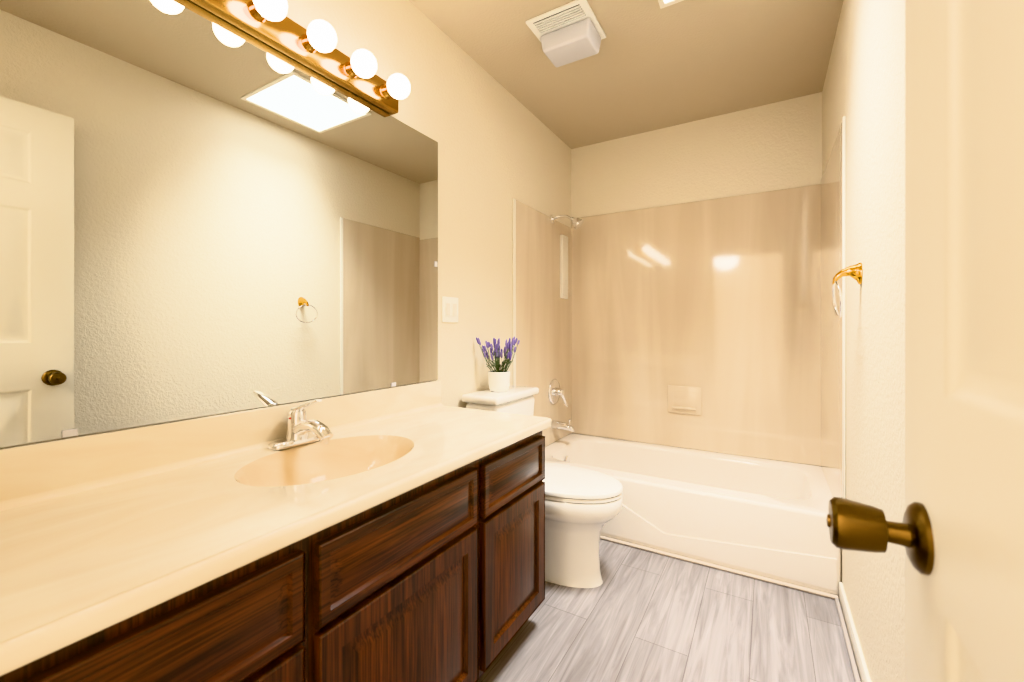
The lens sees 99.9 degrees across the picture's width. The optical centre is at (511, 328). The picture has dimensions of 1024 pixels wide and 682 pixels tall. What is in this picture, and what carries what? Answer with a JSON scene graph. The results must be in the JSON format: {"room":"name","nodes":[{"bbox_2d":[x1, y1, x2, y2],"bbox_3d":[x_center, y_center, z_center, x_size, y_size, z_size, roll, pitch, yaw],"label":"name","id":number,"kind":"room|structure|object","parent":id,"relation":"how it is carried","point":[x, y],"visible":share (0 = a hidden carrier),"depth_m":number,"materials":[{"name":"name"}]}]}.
{"room":"bathroom","nodes":[
{"label":"bathroom","id":0,"kind":"room"},
{"bbox_2d":[0,0,570,448],"bbox_3d":[-0.671,-0.108,1.444,0.120,2.453,4.398,0,0,31],"label":"wall","id":1,"kind":"structure","parent":0,"point":[500,148],"depth_m":2.08,"materials":[{"name":"beige paint"}]},
{"bbox_2d":[0,0,437,447],"bbox_3d":[-0.713,-0.297,1.244,0.008,1.045,1.512,0,0,31],"label":"mirror","id":2,"kind":"object","parent":1,"relation":"attached to","point":[203,212],"visible":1,"depth_m":1.08,"materials":[{"name":"clear glass"}]},
{"bbox_2d":[187,0,409,114],"bbox_3d":[-0.716,-0.868,1.100,0.152,0.094,1.222,0,0,31],"label":"sconce","id":3,"kind":"object","parent":1,"relation":"attached to","point":[270,24],"visible":1,"depth_m":1.29,"materials":[{"name":"gold metal"}]},
{"bbox_2d":[442,296,457,321],"bbox_3d":[-0.280,-0.086,1.972,0.012,0.116,0.116,0,0,31],"label":"light switch","id":4,"kind":"object","parent":1,"relation":"attached to","point":[449,309],"visible":1,"depth_m":1.96,"materials":[{"name":"white plastic"}]},
{"bbox_2d":[409,0,842,148],"bbox_3d":[0.034,-1.384,1.025,1.760,0.100,4.398,0,0,31],"label":"ceiling","id":5,"kind":"structure","parent":0,"point":[651,65],"depth_m":2.13,"materials":[{"name":"beige paint"}]},
{"bbox_2d":[526,0,605,66],"bbox_3d":[0.244,-1.290,1.911,0.273,0.086,0.273,0,0,31],"label":"fan","id":6,"kind":"object","parent":5,"relation":"attached to","point":[570,32],"visible":0.98,"depth_m":1.88,"materials":[{"name":"white plastic"}]},
{"bbox_2d":[658,0,683,8],"bbox_3d":[0.701,-1.330,1.436,0.503,0.008,0.515,0,0,31],"label":"trim","id":7,"kind":"structure","parent":5,"relation":"attached to","point":[662,4],"depth_m":1.75,"materials":[{"name":"white"}]},
{"bbox_2d":[477,539,854,681],"bbox_3d":[0.034,1.169,1.025,1.760,0.100,4.398,0,0,31],"label":"floor","id":8,"kind":"structure","parent":0,"point":[638,615],"depth_m":1.59,"materials":[{"name":"grey wood"}]},
{"bbox_2d":[0,380,550,681],"bbox_3d":[-0.493,0.673,1.080,0.555,0.891,1.590,0,0,31],"label":"bathroom vanity","id":9,"kind":"object","parent":8,"relation":"on","point":[394,534],"visible":1,"depth_m":0.88,"materials":[{"name":"brown wood"}]},
{"bbox_2d":[267,399,332,449],"bbox_3d":[-0.581,0.268,1.234,0.178,0.138,0.164,0,0,31],"label":"faucet","id":10,"kind":"object","parent":9,"relation":"on","point":[300,425],"visible":1,"depth_m":1.23,"materials":[{"name":"silver metal"}]},
{"bbox_2d":[461,385,622,587],"bbox_3d":[0.167,0.715,2.023,0.706,0.808,0.420,0,0,31],"label":"toilet","id":11,"kind":"object","parent":8,"relation":"on","point":[583,506],"visible":0.4,"depth_m":1.88,"materials":[{"name":"white ceramic"}]},
{"bbox_2d":[476,336,519,391],"bbox_3d":[-0.061,0.174,2.148,0.177,0.270,0.190,0,0,31],"label":"plant","id":12,"kind":"object","parent":11,"relation":"on","point":[499,378],"visible":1,"depth_m":2.10,"materials":[{"name":"purple plant"}]},
{"bbox_2d":[545,433,840,595],"bbox_3d":[0.899,0.947,2.482,1.514,0.340,0.764,0,0,31],"label":"bathtub","id":13,"kind":"object","parent":8,"relation":"on","point":[762,517],"visible":0.83,"depth_m":2.11,"materials":[{"name":"white ceramic"}]},
{"bbox_2d":[600,535,830,597],"bbox_3d":[0.808,1.110,2.084,1.170,0.017,0.025,0,0,31],"label":"trim","id":14,"kind":"structure","parent":13,"relation":"attached to","point":[726,569],"depth_m":1.98,"materials":[{"name":"beige wood"}]},
{"bbox_2d":[571,92,821,465],"bbox_3d":[1.125,-0.108,2.865,1.520,2.453,0.120,0,0,31],"label":"wall","id":15,"kind":"structure","parent":0,"point":[770,147],"depth_m":2.73,"materials":[{"name":"beige paint"}]},
{"bbox_2d":[513,116,845,497],"bbox_3d":[0.875,-0.029,2.442,1.517,1.608,0.857,0,0,31],"label":"tub surround","id":16,"kind":"object","parent":15,"relation":"attached to","point":[716,325],"visible":0.92,"depth_m":2.70,"materials":[{"name":"beige plastic"}]},
{"bbox_2d":[548,379,567,406],"bbox_3d":[0.319,0.440,2.902,0.078,0.193,0.171,0,0,31],"label":"shower valve","id":17,"kind":"object","parent":16,"relation":"attached to","point":[555,392],"visible":1,"depth_m":2.89,"materials":[{"name":"silver metal"}]},
{"bbox_2d":[551,419,574,431],"bbox_3d":[0.344,0.641,2.872,0.152,0.082,0.060,0,0,31],"label":"tub spout","id":18,"kind":"object","parent":16,"relation":"attached to","point":[555,424],"visible":0.96,"depth_m":2.86,"materials":[{"name":"silver metal"}]},
{"bbox_2d":[550,215,583,229],"bbox_3d":[0.366,-0.703,2.840,0.223,0.118,0.081,0,0,31],"label":"shower head","id":19,"kind":"object","parent":16,"relation":"attached to","point":[577,222],"visible":1,"depth_m":2.80},
{"bbox_2d":[822,0,904,681],"bbox_3d":[0.739,-0.108,0.607,0.120,2.453,4.398,0,0,31],"label":"wall","id":20,"kind":"structure","parent":0,"point":[863,91],"depth_m":1.24,"materials":[{"name":"beige paint"}]},
{"bbox_2d":[831,594,860,681],"bbox_3d":[0.751,1.110,0.783,0.015,0.017,2.322,0,0,31],"label":"trim","id":21,"kind":"structure","parent":20,"relation":"attached to","point":[842,621],"depth_m":1.53,"materials":[{"name":"beige wood"}]},
{"bbox_2d":[832,262,861,317],"bbox_3d":[1.117,-0.127,1.436,0.076,0.182,0.164,0,0,31],"label":"towel ring","id":22,"kind":"object","parent":20,"relation":"attached to","point":[854,272],"visible":1,"depth_m":1.42,"materials":[{"name":"gold metal"}]},
{"bbox_2d":[839,582,870,681],"bbox_3d":[0.755,1.081,0.771,0.019,0.075,2.336,0,0,31],"label":"baseboard","id":23,"kind":"structure","parent":20,"relation":"attached to","point":[864,675],"depth_m":1.44,"materials":[{"name":"white wood"}]},
{"bbox_3d":[-0.515,-0.108,0.099,1.520,2.453,0.115,0,0,31],"label":"wall","id":24,"kind":"structure","parent":0,"visible":0},
{"bbox_2d":[826,0,1023,681],"bbox_3d":[0.257,0.090,0.156,0.172,2.032,0.762,0,0,31],"label":"door","id":25,"kind":"structure","parent":24,"relation":"in","point":[958,532],"depth_m":0.36,"materials":[{"name":"beige paint"}]}
]}

